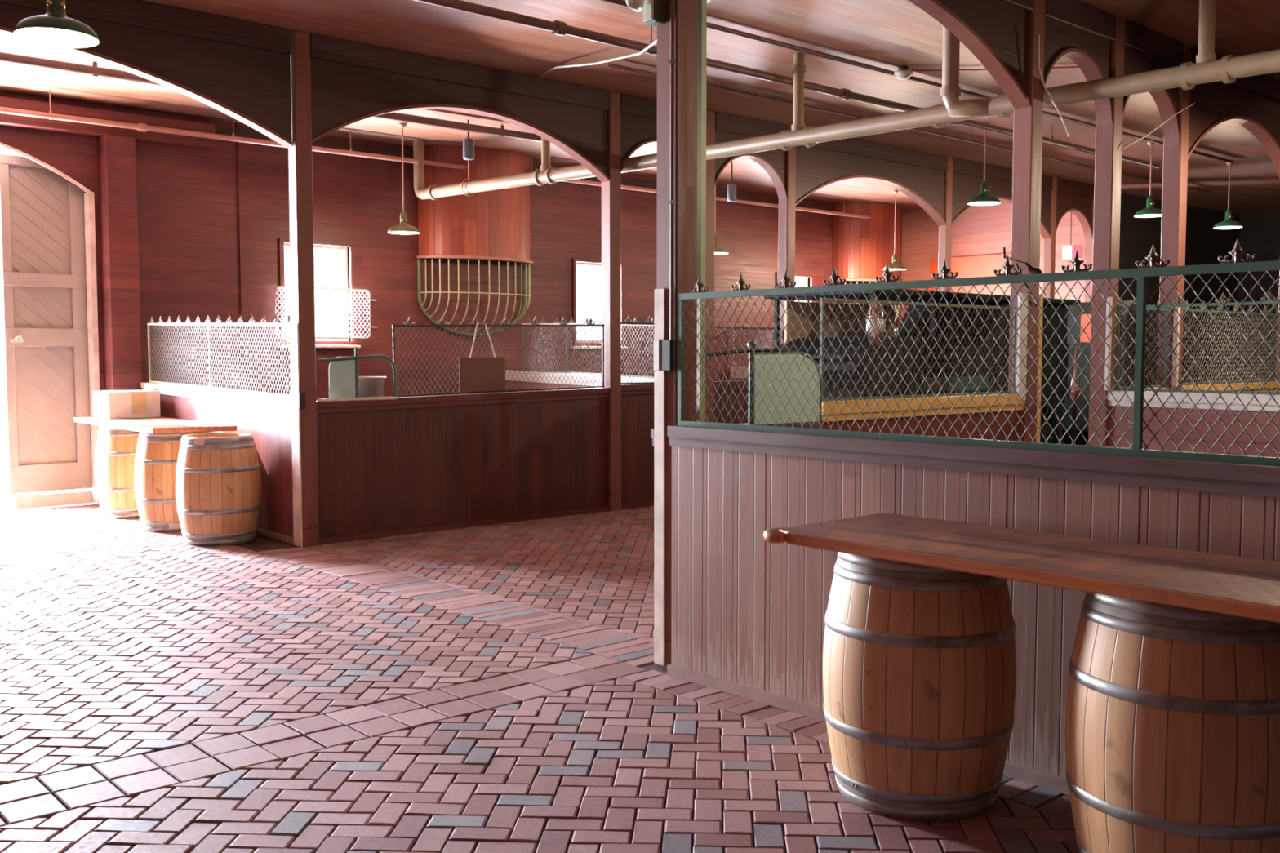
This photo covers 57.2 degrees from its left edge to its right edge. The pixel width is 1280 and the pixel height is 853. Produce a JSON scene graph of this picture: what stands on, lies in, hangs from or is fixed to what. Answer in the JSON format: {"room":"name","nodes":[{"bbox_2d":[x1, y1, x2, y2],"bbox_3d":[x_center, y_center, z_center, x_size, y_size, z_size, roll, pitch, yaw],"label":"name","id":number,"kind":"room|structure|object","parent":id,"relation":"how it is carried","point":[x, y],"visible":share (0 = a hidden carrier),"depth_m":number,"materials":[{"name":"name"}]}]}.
{"room":"farm building","nodes":[
{"label":"farm building","id":0,"kind":"room"},
{"bbox_2d":[0,91,897,400],"bbox_3d":[-0.425,-1.621,17.676,26.100,4.330,0.120,-3,5,-41],"label":"wall","id":1,"kind":"structure","parent":0,"point":[188,197],"depth_m":14.95,"materials":[{"name":"wood"}]},
{"bbox_2d":[0,154,92,493],"bbox_3d":[-6.293,-1.082,12.666,1.040,3.560,0.131,-3,5,-41],"label":"door","id":2,"kind":"structure","parent":1,"relation":"in","point":[42,250],"depth_m":12.60,"materials":[{"name":"beige paint"}]},
{"bbox_2d":[0,142,99,504],"bbox_3d":[-7.406,-1.056,11.488,3.928,3.975,0.175,-3,5,-41],"label":"trim","id":3,"kind":"structure","parent":1,"relation":"attached to","point":[89,198],"depth_m":12.71,"materials":[{"name":"beige paint"}]},
{"bbox_2d":[0,95,215,149],"bbox_3d":[-6.879,-3.196,11.618,5.350,0.270,0.180,-3,5,-41],"label":"header beam","id":4,"kind":"structure","parent":1,"relation":"attached to","point":[6,119],"depth_m":12.51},
{"bbox_2d":[236,122,249,391],"bbox_3d":[-4.665,-1.979,13.791,0.080,3.130,0.025,-3,5,-41],"label":"trim","id":5,"kind":"structure","parent":1,"relation":"attached to","point":[240,145],"depth_m":13.77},
{"bbox_2d":[277,237,360,347],"bbox_3d":[-3.983,-1.628,14.462,1.060,1.315,0.220,-3,5,-41],"label":"window","id":6,"kind":"structure","parent":1,"relation":"in","point":[320,343],"depth_m":14.63,"materials":[{"name":"beige paint"}]},
{"bbox_2d":[273,285,377,338],"bbox_3d":[-3.815,-1.393,14.435,0.136,0.621,1.434,3,5,43],"label":"guard","id":7,"kind":"object","parent":1,"relation":"attached to","point":[277,286],"visible":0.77,"depth_m":14.48,"materials":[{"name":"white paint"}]},
{"bbox_2d":[416,258,531,336],"bbox_3d":[-2.097,-1.710,15.754,1.745,0.992,0.536,-3,5,-41],"label":"rack","id":8,"kind":"object","parent":1,"relation":"attached to","point":[525,287],"visible":0.91,"depth_m":15.56,"materials":[{"name":"green metal"}]},
{"bbox_2d":[215,125,835,211],"bbox_3d":[-0.035,-3.657,17.788,13.000,0.140,0.040,-3,5,-41],"label":"trim","id":9,"kind":"structure","parent":1,"relation":"attached to","point":[219,130],"depth_m":14.98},
{"bbox_2d":[570,257,627,348],"bbox_3d":[-0.638,-1.813,17.421,1.040,1.315,0.220,-3,5,-41],"label":"window","id":10,"kind":"structure","parent":1,"relation":"in","point":[575,261],"depth_m":17.20,"materials":[{"name":"beige paint"}]},
{"bbox_2d":[775,271,813,302],"bbox_3d":[2.651,-2.044,20.327,1.030,1.215,0.220,-3,5,-41],"label":"window","id":11,"kind":"structure","parent":1,"relation":"in","point":[799,276],"depth_m":20.50,"materials":[{"name":"beige paint"}]},
{"bbox_2d":[0,504,1079,852],"bbox_3d":[5.120,0.979,11.570,26.100,0.102,16.800,-3,5,-41],"label":"floor","id":12,"kind":"structure","parent":0,"point":[108,626],"depth_m":5.37,"materials":[{"name":"brick"}]},
{"bbox_2d":[94,425,140,519],"bbox_3d":[-5.176,0.437,11.966,0.704,0.935,0.704,-1,4,-12],"label":"wine barrel","id":13,"kind":"object","parent":12,"relation":"on","point":[115,452],"visible":0.49,"depth_m":11.65,"materials":[{"name":"brown wood"}]},
{"bbox_2d":[73,416,236,433],"bbox_3d":[-4.793,-0.029,11.520,0.760,0.047,2.530,-3,5,-41],"label":"table","id":14,"kind":"object","parent":13,"relation":"on","point":[161,424],"visible":0.87,"depth_m":11.05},
{"bbox_2d":[93,389,160,418],"bbox_3d":[-5.349,-0.236,12.234,0.510,0.275,0.507,-3,5,-41],"label":"carton","id":15,"kind":"object","parent":14,"relation":"on","point":[138,403],"visible":1,"depth_m":12.05,"materials":[{"name":"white cardboard"}]},
{"bbox_2d":[97,133,142,390],"bbox_3d":[-5.647,-1.140,12.786,0.370,3.980,0.297,-3,5,-41],"label":"pilaster","id":16,"kind":"object","parent":12,"relation":"on","point":[117,160],"visible":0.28,"depth_m":12.65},
{"bbox_2d":[134,431,208,532],"bbox_3d":[-4.393,0.492,11.085,0.704,0.935,0.704,-2,4,-33],"label":"wine barrel","id":17,"kind":"object","parent":12,"relation":"on","point":[156,460],"visible":0.52,"depth_m":10.77,"materials":[{"name":"brown wood"}]},
{"bbox_2d":[140,382,293,544],"bbox_3d":[-4.170,0.268,11.510,0.125,1.330,3.740,-3,5,-41],"label":"wall","id":18,"kind":"structure","parent":12,"relation":"on","point":[268,418],"depth_m":10.59,"materials":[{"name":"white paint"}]},
{"bbox_2d":[146,314,291,397],"bbox_3d":[-4.142,-0.721,11.405,0.034,0.794,3.603,-3,5,-41],"label":"wire fence","id":19,"kind":"object","parent":18,"relation":"on","point":[218,321],"visible":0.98,"depth_m":11.33,"materials":[{"name":"metal"}]},
{"bbox_2d":[175,432,261,546],"bbox_3d":[-3.696,0.541,10.300,0.704,0.935,0.704,-1,4,-9],"label":"wine barrel","id":20,"kind":"object","parent":12,"relation":"on","point":[218,483],"visible":1,"depth_m":10.03,"materials":[{"name":"brown wood"}]},
{"bbox_2d":[288,30,319,546],"bbox_3d":[-2.865,-1.138,9.950,0.180,4.330,0.190,-3,5,-41],"label":"wooden post","id":21,"kind":"object","parent":12,"relation":"on","point":[302,327],"visible":0.96,"depth_m":9.92,"materials":[{"name":"beige paint"}]},
{"bbox_2d":[316,380,748,544],"bbox_3d":[-0.559,0.230,12.113,6.020,1.330,0.125,-3,5,-41],"label":"wall","id":22,"kind":"structure","parent":12,"relation":"on","point":[402,465],"depth_m":11.19,"materials":[{"name":"wood"}]},
{"bbox_2d":[317,396,396,401],"bbox_3d":[-2.476,-0.242,10.307,0.760,0.027,0.035,-3,5,-41],"label":"board","id":23,"kind":"object","parent":22,"relation":"on","point":[367,397],"visible":1,"depth_m":10.28,"materials":[{"name":"beige paint"}]},
{"bbox_2d":[316,347,396,397],"bbox_3d":[-2.498,-0.475,10.317,0.761,0.438,0.102,-3,5,-41],"label":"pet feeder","id":24,"kind":"object","parent":23,"relation":"on","point":[343,371],"visible":1,"depth_m":10.25,"materials":[{"name":"green paint"}]},
{"bbox_2d":[358,376,386,397],"bbox_3d":[-2.530,-0.284,10.683,0.444,0.335,0.462,-3,5,-41],"label":"tub","id":25,"kind":"object","parent":23,"relation":"on","point":[369,386],"visible":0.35,"depth_m":10.53,"materials":[{"name":"metal"}]},
{"bbox_2d":[391,315,604,397],"bbox_3d":[-1.302,-0.700,11.398,2.484,0.778,0.034,-3,5,-41],"label":"wire fence","id":26,"kind":"object","parent":22,"relation":"on","point":[505,324],"visible":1,"depth_m":11.41,"materials":[{"name":"black metal"}]},
{"bbox_2d":[458,323,505,391],"bbox_3d":[-1.499,-0.656,11.156,0.520,0.647,0.025,-3,5,-41],"label":"panel","id":27,"kind":"object","parent":26,"relation":"hanging from","point":[475,374],"visible":1,"depth_m":11.15,"materials":[{"name":"wood"}]},
{"bbox_2d":[621,315,654,384],"bbox_3d":[0.213,-0.832,12.736,1.193,0.744,0.034,-3,5,-41],"label":"wire fence","id":28,"kind":"object","parent":22,"relation":"on","point":[628,322],"visible":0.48,"depth_m":12.53,"materials":[{"name":"black metal"}]},
{"bbox_2d":[714,326,781,381],"bbox_3d":[1.239,-0.842,13.646,1.173,0.621,0.016,-3,5,-41],"label":"wire fence","id":29,"kind":"object","parent":22,"relation":"on","point":[721,327],"visible":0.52,"depth_m":13.55,"materials":[{"name":"black metal"}]},
{"bbox_2d":[499,369,653,392],"bbox_3d":[-0.644,0.018,14.778,0.120,1.420,3.970,-3,5,-41],"label":"wall","id":30,"kind":"structure","parent":12,"relation":"on","point":[508,372],"depth_m":15.24,"materials":[{"name":"white paint"}]},
{"bbox_2d":[521,316,654,377],"bbox_3d":[-0.462,-0.991,14.509,0.034,0.790,3.383,-3,5,-41],"label":"wire fence","id":31,"kind":"object","parent":30,"relation":"on","point":[635,320],"visible":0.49,"depth_m":14.94,"materials":[{"name":"metal"}]},
{"bbox_2d":[601,90,621,511],"bbox_3d":[-0.300,-1.281,12.245,0.150,4.330,0.150,-3,5,-41],"label":"wooden post","id":32,"kind":"object","parent":12,"relation":"on","point":[611,190],"visible":0.78,"depth_m":12.19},
{"bbox_2d":[653,0,706,669],"bbox_3d":[0.215,-0.896,6.076,0.300,4.330,0.155,-3,5,-41],"label":"wooden post","id":33,"kind":"object","parent":12,"relation":"on","point":[682,41],"visible":0.8,"depth_m":6.02,"materials":[{"name":"brown wood"}]},
{"bbox_2d":[626,0,666,26],"bbox_3d":[0.023,-2.112,5.894,0.202,0.160,0.112,-3,5,-41],"label":"emergency light","id":34,"kind":"object","parent":33,"relation":"attached to","point":[654,11],"visible":1,"depth_m":5.88,"materials":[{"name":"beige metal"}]},
{"bbox_2d":[653,339,675,370],"bbox_3d":[0.122,-0.366,6.016,0.038,0.160,0.140,-3,5,-41],"label":"switch","id":35,"kind":"object","parent":33,"relation":"attached to","point":[664,349],"depth_m":5.98,"materials":[{"name":"metal"}]},
{"bbox_2d":[704,109,715,422],"bbox_3d":[0.733,-1.338,13.159,0.150,4.330,0.150,-3,5,-41],"label":"wooden post","id":36,"kind":"object","parent":12,"relation":"on","point":[710,115],"visible":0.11,"depth_m":13.07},
{"bbox_2d":[730,367,748,381],"bbox_3d":[2.843,-0.174,17.863,0.120,1.420,3.970,-3,5,-41],"label":"wall","id":37,"kind":"structure","parent":12,"relation":"on","point":[732,368],"depth_m":19.12,"materials":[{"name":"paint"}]},
{"bbox_2d":[732,324,897,368],"bbox_3d":[2.836,-1.200,17.807,0.034,0.799,3.956,-3,5,-41],"label":"wire fence","id":38,"kind":"object","parent":37,"relation":"on","point":[744,324],"visible":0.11,"depth_m":19.06,"materials":[{"name":"metal"}]},
{"bbox_2d":[777,125,795,344],"bbox_3d":[1.751,-1.395,14.059,0.150,4.330,0.150,-3,5,-41],"label":"wooden post","id":39,"kind":"object","parent":12,"relation":"on","point":[786,215],"visible":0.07,"depth_m":13.94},
{"bbox_2d":[650,393,1025,446],"bbox_3d":[1.456,0.503,7.577,3.630,1.350,0.120,-3,5,-41],"label":"wall","id":40,"kind":"structure","parent":12,"relation":"on","point":[1002,399],"depth_m":7.94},
{"bbox_2d":[705,339,822,425],"bbox_3d":[0.625,-0.253,6.698,1.245,0.490,0.060,-3,5,-41],"label":"partition panel","id":41,"kind":"object","parent":40,"relation":"on","point":[811,401],"visible":0.72,"depth_m":6.86,"materials":[{"name":"green paint"}]},
{"bbox_2d":[819,297,1016,401],"bbox_3d":[1.939,-0.515,7.942,2.223,0.641,0.016,-3,5,-41],"label":"wire fence","id":42,"kind":"object","parent":40,"relation":"on","point":[821,300],"visible":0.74,"depth_m":7.86,"materials":[{"name":"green metal"}]},
{"bbox_2d":[1016,293,1027,400],"bbox_3d":[2.812,-0.585,8.639,0.095,0.790,0.030,-3,5,-41],"label":"door frame","id":43,"kind":"structure","parent":40,"relation":"attached to","point":[1023,311],"depth_m":8.62,"materials":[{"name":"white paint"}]},
{"bbox_2d":[822,551,1016,822],"bbox_3d":[1.040,0.910,4.395,0.704,0.935,0.704,2,4,31],"label":"wine barrel","id":44,"kind":"object","parent":12,"relation":"on","point":[919,661],"visible":0.85,"depth_m":4.11,"materials":[{"name":"brown wood"}]},
{"bbox_2d":[763,512,1279,622],"bbox_3d":[1.569,0.458,3.746,0.770,0.050,2.572,-3,5,-41],"label":"countertop","id":45,"kind":"structure","parent":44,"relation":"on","point":[1227,584],"depth_m":3.83,"materials":[{"name":"wood"}]},
{"bbox_2d":[764,288,1080,444],"bbox_3d":[2.950,-0.213,12.136,3.900,2.259,1.504,-3,5,-41],"label":"coach","id":46,"kind":"object","parent":12,"relation":"on","point":[1049,311],"visible":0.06,"depth_m":11.65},
{"bbox_2d":[1066,346,1082,444],"bbox_3d":[4.019,0.117,10.873,0.320,1.710,0.312,-3,5,-41],"label":"lantern","id":47,"kind":"object","parent":46,"relation":"attached to","point":[1074,391],"visible":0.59,"depth_m":10.81,"materials":[{"name":"black metal"}]},
{"bbox_2d":[937,156,952,292],"bbox_3d":[4.197,-1.529,16.210,0.130,4.330,0.130,-3,5,-41],"label":"wooden post","id":48,"kind":"object","parent":12,"relation":"on","point":[944,231],"visible":0.12,"depth_m":16.08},
{"bbox_2d":[666,425,1279,795],"bbox_3d":[1.514,0.727,4.539,0.125,1.282,4.005,-3,5,-41],"label":"wall","id":49,"kind":"structure","parent":12,"relation":"on","point":[748,611],"depth_m":4.99,"materials":[{"name":"wood"}]},
{"bbox_2d":[677,238,1279,466],"bbox_3d":[1.520,-0.285,4.465,0.034,0.751,3.984,-3,5,-41],"label":"wire fence","id":50,"kind":"object","parent":49,"relation":"on","point":[1236,264],"visible":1,"depth_m":4.54,"materials":[{"name":"metal"}]},
{"bbox_2d":[1008,0,1044,442],"bbox_3d":[2.868,-1.062,8.743,0.155,4.330,0.155,-3,5,-41],"label":"wooden post","id":51,"kind":"object","parent":12,"relation":"on","point":[1028,121],"visible":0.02,"depth_m":8.65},
{"bbox_2d":[1003,247,1042,306],"bbox_3d":[2.772,-1.082,8.527,0.564,0.405,0.040,-3,5,-44],"label":"bracket","id":52,"kind":"object","parent":51,"relation":"attached to","point":[1029,265],"visible":0.82,"depth_m":8.57,"materials":[{"name":"black metal"}]},
{"bbox_2d":[1035,293,1043,442],"bbox_3d":[2.980,0.003,8.845,0.050,1.990,0.060,-3,5,-41],"label":"door frame","id":53,"kind":"structure","parent":51,"relation":"attached to","point":[1041,299],"depth_m":8.79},
{"bbox_2d":[1038,34,1070,137],"bbox_3d":[3.030,-2.490,8.598,0.340,0.704,0.035,-2,4,-26],"label":"loose cable","id":54,"kind":"object","parent":51,"relation":"hanging from","point":[1040,72],"visible":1,"depth_m":8.57,"materials":[{"name":"white paint"}]},
{"bbox_2d":[1042,176,1057,297],"bbox_3d":[6.278,-1.644,18.050,0.130,4.330,0.130,-3,5,-41],"label":"wooden post","id":55,"kind":"object","parent":12,"relation":"on","point":[1049,255],"visible":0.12,"depth_m":17.93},
{"bbox_2d":[1084,197,1093,302],"bbox_3d":[7.251,-1.698,18.911,0.130,4.330,0.130,-3,5,-41],"label":"wooden post","id":56,"kind":"object","parent":12,"relation":"on","point":[1089,246],"visible":0.03,"depth_m":18.81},
{"bbox_2d":[1088,15,1124,447],"bbox_3d":[3.788,-1.113,9.557,0.155,4.330,0.155,-3,5,-41],"label":"wooden post","id":57,"kind":"object","parent":12,"relation":"on","point":[1108,138],"visible":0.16,"depth_m":9.48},
{"bbox_2d":[1040,300,1243,445],"bbox_3d":[6.528,-0.448,15.542,3.415,2.306,1.620,-3,5,-41],"label":"carriage","id":58,"kind":"object","parent":12,"relation":"on","point":[1077,310],"visible":0.02,"depth_m":14.41,"materials":[{"name":"black paint"}]},
{"bbox_2d":[1065,591,1279,852],"bbox_3d":[1.696,0.957,3.648,0.704,0.935,0.704,1,4,18],"label":"wine barrel","id":59,"kind":"object","parent":12,"relation":"on","point":[1172,714],"visible":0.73,"depth_m":3.36,"materials":[{"name":"brown wood"}]},
{"bbox_2d":[1156,42,1191,389],"bbox_3d":[4.694,-1.163,10.358,0.155,4.330,0.155,-3,5,-41],"label":"wooden post","id":60,"kind":"object","parent":12,"relation":"on","point":[1175,171],"visible":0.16,"depth_m":10.26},
{"bbox_2d":[1107,391,1279,457],"bbox_3d":[5.164,0.473,8.097,0.130,1.345,4.000,-3,5,-41],"label":"wall","id":61,"kind":"structure","parent":12,"relation":"on","point":[1271,408],"depth_m":8.98,"materials":[{"name":"white paint"}]},
{"bbox_2d":[1104,297,1112,390],"bbox_3d":[3.771,-0.665,9.446,0.045,0.750,0.030,-3,5,-41],"label":"fence post","id":62,"kind":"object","parent":61,"relation":"attached to","point":[1109,300],"depth_m":9.43,"materials":[{"name":"white paint"}]},
{"bbox_2d":[1114,290,1279,395],"bbox_3d":[5.170,-0.579,8.016,0.034,0.769,3.973,-3,5,-41],"label":"wire fence","id":63,"kind":"object","parent":61,"relation":"on","point":[1223,297],"visible":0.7,"depth_m":8.98,"materials":[{"name":"metal"}]},
{"bbox_2d":[1145,381,1279,391],"bbox_3d":[5.266,0.288,10.946,3.750,1.360,0.120,-3,5,-41],"label":"wall","id":64,"kind":"structure","parent":12,"relation":"on","point":[1255,384],"depth_m":11.23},
{"bbox_2d":[1118,296,1168,388],"bbox_3d":[4.244,-0.710,9.977,1.024,0.774,0.034,-3,5,-41],"label":"wire fence","id":65,"kind":"object","parent":64,"relation":"on","point":[1166,310],"visible":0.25,"depth_m":10.11,"materials":[{"name":"metal"}]},
{"bbox_2d":[1171,306,1180,387],"bbox_3d":[4.680,-0.690,10.245,0.045,0.700,0.040,-3,5,-41],"label":"fence post","id":66,"kind":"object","parent":64,"relation":"attached to","point":[1175,363],"depth_m":10.23,"materials":[{"name":"beige paint"}]},
{"bbox_2d":[1181,299,1279,385],"bbox_3d":[5.715,-0.801,11.277,2.514,0.774,0.034,-3,5,-41],"label":"wire fence","id":67,"kind":"object","parent":64,"relation":"on","point":[1265,312],"visible":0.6,"depth_m":11.23,"materials":[{"name":"metal"}]},
{"bbox_2d":[1275,270,1279,379],"bbox_3d":[6.722,-1.275,12.152,0.155,4.330,0.155,-3,5,-41],"label":"wooden post","id":68,"kind":"object","parent":12,"relation":"on","point":[1279,270],"visible":0.02,"depth_m":12.17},
{"bbox_2d":[0,0,1279,215],"bbox_3d":[5.120,-3.441,11.293,26.100,0.100,16.800,-3,5,-41],"label":"ceiling","id":69,"kind":"structure","parent":0,"point":[887,34],"depth_m":11.09,"materials":[{"name":"wood"}]},
{"bbox_2d":[13,0,99,48],"bbox_3d":[-2.780,-2.441,5.559,0.370,1.179,0.370,-3,5,-41],"label":"pendant lamp","id":70,"kind":"object","parent":69,"relation":"hanging from","point":[54,28],"visible":1,"depth_m":5.58,"materials":[{"name":"green metal"}]},
{"bbox_2d":[0,0,293,147],"bbox_3d":[-4.869,-2.714,8.099,5.160,0.952,0.160,-3,5,-41],"label":"arch panel","id":71,"kind":"object","parent":69,"relation":"attached to","point":[239,68],"visible":0.87,"depth_m":9.24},
{"bbox_2d":[0,51,551,143],"bbox_3d":[-3.591,-3.350,11.932,7.700,0.159,0.090,-3,5,-41],"label":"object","id":72,"kind":"structure","parent":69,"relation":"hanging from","point":[93,70],"depth_m":10.92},
{"bbox_2d":[387,122,419,234],"bbox_3d":[-2.775,-2.907,13.741,0.370,1.269,0.370,-3,5,-41],"label":"pendant lamp","id":73,"kind":"object","parent":69,"relation":"hanging from","point":[403,228],"visible":1,"depth_m":13.72,"materials":[{"name":"green metal"}]},
{"bbox_2d":[0,88,871,218],"bbox_3d":[-1.696,-3.513,15.746,16.600,0.310,0.087,-3,5,-41],"label":"ceiling pipe","id":74,"kind":"object","parent":69,"relation":"hanging from","point":[139,126],"visible":0.8,"depth_m":13.47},
{"bbox_2d":[310,33,609,182],"bbox_3d":[-1.583,-2.916,11.004,3.280,0.912,0.160,-3,5,-41],"label":"arch panel","id":75,"kind":"object","parent":69,"relation":"attached to","point":[352,82],"visible":0.96,"depth_m":10.75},
{"bbox_2d":[462,119,474,159],"bbox_3d":[-1.973,-3.303,13.505,0.130,0.449,0.130,-3,5,-41],"label":"cylinder","id":76,"kind":"object","parent":69,"relation":"hanging from","point":[468,143],"visible":0.97,"depth_m":13.46,"materials":[{"name":"grey metal"}]},
{"bbox_2d":[416,145,533,265],"bbox_3d":[-2.080,-2.934,15.658,1.782,1.446,0.536,-3,5,-41],"label":"chute","id":77,"kind":"object","parent":69,"relation":"attached to","point":[492,224],"visible":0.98,"depth_m":15.33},
{"bbox_2d":[539,0,711,77],"bbox_3d":[0.014,-3.116,9.182,0.238,0.275,4.724,-1,4,-23],"label":"conduit","id":78,"kind":"object","parent":69,"relation":"attached to","point":[655,42],"visible":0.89,"depth_m":10.03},
{"bbox_2d":[620,93,657,173],"bbox_3d":[0.217,-3.055,12.593,1.230,0.832,0.160,-3,5,-41],"label":"arch panel","id":79,"kind":"object","parent":69,"relation":"attached to","point":[638,115],"visible":0.35,"depth_m":12.28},
{"bbox_2d":[714,185,728,254],"bbox_3d":[1.017,-3.011,15.884,0.370,1.329,0.370,-3,5,-41],"label":"pendant lamp","id":80,"kind":"object","parent":69,"relation":"hanging from","point":[718,250],"visible":0.54,"depth_m":15.88,"materials":[{"name":"green metal"}]},
{"bbox_2d":[727,161,736,201],"bbox_3d":[1.287,-3.438,16.458,0.130,0.549,0.130,-3,5,-41],"label":"cylinder","id":81,"kind":"object","parent":69,"relation":"hanging from","point":[731,188],"visible":0.99,"depth_m":16.42,"materials":[{"name":"grey metal"}]},
{"bbox_2d":[715,111,787,199],"bbox_3d":[1.242,-3.102,13.501,1.210,0.852,0.160,-3,5,-41],"label":"arch panel","id":82,"kind":"object","parent":69,"relation":"attached to","point":[728,127],"visible":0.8,"depth_m":13.47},
{"bbox_2d":[415,0,1159,168],"bbox_3d":[1.852,-3.256,11.148,13.400,0.249,0.104,-3,5,-41],"label":"ceiling pipe","id":83,"kind":"object","parent":69,"relation":"hanging from","point":[557,27],"visible":0.74,"depth_m":10.12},
{"bbox_2d":[413,0,1279,199],"bbox_3d":[1.232,-2.905,10.652,0.350,0.886,11.753,-3,5,-43],"label":"pipe","id":84,"kind":"object","parent":69,"relation":"hanging from","point":[1206,68],"visible":0.87,"depth_m":9.28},
{"bbox_2d":[833,201,901,281],"bbox_3d":[4.259,-3.310,21.264,1.782,1.396,0.536,-3,5,-41],"label":"chute","id":85,"kind":"object","parent":69,"relation":"attached to","point":[863,247],"visible":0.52,"depth_m":20.85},
{"bbox_2d":[795,137,947,226],"bbox_3d":[2.974,-3.158,15.036,3.120,0.932,0.160,-3,5,-41],"label":"arch panel","id":86,"kind":"object","parent":69,"relation":"attached to","point":[920,175],"visible":0.87,"depth_m":15.01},
{"bbox_2d":[883,189,906,270],"bbox_3d":[4.209,-3.243,19.360,0.370,1.299,0.370,-3,5,-41],"label":"pendant lamp","id":87,"kind":"object","parent":69,"relation":"hanging from","point":[894,265],"visible":0.94,"depth_m":19.33,"materials":[{"name":"green metal"}]},
{"bbox_2d":[893,65,912,79],"bbox_3d":[2.466,-3.314,10.993,0.176,0.115,0.176,-3,5,-41],"label":"smoke detector","id":88,"kind":"object","parent":69,"relation":"attached to","point":[903,72],"visible":1,"depth_m":10.95,"materials":[{"name":"white plastic"}]},
{"bbox_2d":[605,62,1213,194],"bbox_3d":[4.565,-3.573,15.009,13.000,0.034,0.036,-3,5,-41],"label":"ceiling pipe","id":89,"kind":"object","parent":69,"relation":"attached to","point":[608,64],"visible":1,"depth_m":12.97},
{"bbox_2d":[602,0,1233,163],"bbox_3d":[3.127,-3.379,11.737,13.500,0.038,0.040,-3,5,-41],"label":"ceiling pipe","id":90,"kind":"object","parent":69,"relation":"attached to","point":[623,2],"visible":0.68,"depth_m":10.75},
{"bbox_2d":[907,0,1034,108],"bbox_3d":[1.452,-2.705,7.382,3.630,0.882,0.160,-3,5,-41],"label":"arch panel","id":91,"kind":"object","parent":69,"relation":"attached to","point":[997,33],"visible":0.93,"depth_m":8.29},
{"bbox_2d":[967,122,1000,205],"bbox_3d":[4.032,-3.076,13.724,0.370,0.929,0.370,-3,5,-41],"label":"pendant lamp","id":92,"kind":"object","parent":69,"relation":"hanging from","point":[984,199],"visible":0.91,"depth_m":13.71,"materials":[{"name":"green metal"}]},
{"bbox_2d":[911,66,1079,71],"bbox_3d":[3.697,-3.349,10.942,2.308,0.033,0.093,0,4,6],"label":"pipe","id":93,"kind":"object","parent":69,"relation":"attached to","point":[1064,66],"visible":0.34,"depth_m":11.01,"materials":[{"name":"red metal"}]},
{"bbox_2d":[951,157,1053,239],"bbox_3d":[5.231,-3.283,17.032,2.650,0.932,0.160,-3,5,-41],"label":"arch panel","id":94,"kind":"object","parent":69,"relation":"attached to","point":[967,175],"visible":0.56,"depth_m":16.62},
{"bbox_2d":[1062,212,1082,259],"bbox_3d":[7.108,-3.318,19.265,0.020,1.120,0.340,-3,5,-41],"label":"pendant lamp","id":95,"kind":"object","parent":69,"relation":"hanging from","point":[1068,251],"visible":0.73,"depth_m":19.29,"materials":[{"name":"white paint"}]},
{"bbox_2d":[1055,177,1094,242],"bbox_3d":[6.758,-3.382,18.381,1.170,0.902,0.160,-3,5,-41],"label":"arch panel","id":96,"kind":"object","parent":69,"relation":"attached to","point":[1076,197],"visible":0.81,"depth_m":18.39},
{"bbox_2d":[1043,0,1116,126],"bbox_3d":[3.328,-2.823,9.041,1.075,0.852,0.160,-3,5,-41],"label":"arch panel","id":97,"kind":"object","parent":69,"relation":"attached to","point":[1081,32],"visible":0.79,"depth_m":9.04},
{"bbox_2d":[1133,142,1161,217],"bbox_3d":[6.508,-3.153,14.954,0.370,0.929,0.370,-3,5,-41],"label":"pendant lamp","id":98,"kind":"object","parent":69,"relation":"hanging from","point":[1149,211],"visible":0.94,"depth_m":14.93,"materials":[{"name":"green metal"}]},
{"bbox_2d":[1122,18,1183,147],"bbox_3d":[4.241,-2.859,9.849,1.055,0.882,0.160,-3,5,-41],"label":"arch panel","id":99,"kind":"object","parent":69,"relation":"attached to","point":[1146,49],"visible":0.58,"depth_m":9.86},
{"bbox_2d":[1213,162,1242,229],"bbox_3d":[8.304,-3.263,16.542,0.370,0.909,0.370,-3,5,-41],"label":"pendant lamp","id":100,"kind":"object","parent":69,"relation":"hanging from","point":[1228,223],"visible":0.99,"depth_m":16.52,"materials":[{"name":"green metal"}]},
{"bbox_2d":[1187,44,1279,178],"bbox_3d":[5.708,-2.880,11.151,2.555,1.002,0.160,-3,5,-41],"label":"arch panel","id":101,"kind":"object","parent":69,"relation":"attached to","point":[1252,103],"visible":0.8,"depth_m":11.04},
{"bbox_2d":[897,200,1086,326],"bbox_3d":[6.262,-1.819,20.844,0.120,4.330,4.000,-3,5,-41],"label":"wall","id":102,"kind":"structure","parent":0,"point":[980,230],"depth_m":20.96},
{"bbox_3d":[5.922,-1.849,21.008,0.110,0.470,2.300,-3,5,-41],"label":"wall rail","id":103,"kind":"object","parent":102,"relation":"attached to","visible":0},
{"bbox_2d":[929,253,1011,295],"bbox_3d":[5.930,-2.564,20.984,0.070,0.960,1.720,-3,5,-41],"label":"plywood board","id":104,"kind":"object","parent":103,"relation":"on","point":[974,266],"visible":0.24,"depth_m":20.85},
{"bbox_2d":[1118,192,1239,306],"bbox_3d":[9.607,-1.842,21.215,5.380,4.330,0.120,-3,5,-41],"label":"wall","id":105,"kind":"structure","parent":0,"point":[1204,243],"depth_m":21.42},
{"bbox_2d":[1236,211,1279,380],"bbox_3d":[14.590,-1.750,19.742,0.120,4.330,16.700,-3,5,-41],"label":"wall","id":106,"kind":"structure","parent":0,"point":[1260,233],"depth_m":22.59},
{"label":"outside","id":107,"kind":"structure","parent":0,"visible":0},
{"bbox_2d":[0,443,93,510],"bbox_3d":[-10.131,0.657,14.893,10.500,0.130,8.375,-3,5,-41],"label":"pavement","id":108,"kind":"structure","parent":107,"point":[77,496],"depth_m":12.74,"materials":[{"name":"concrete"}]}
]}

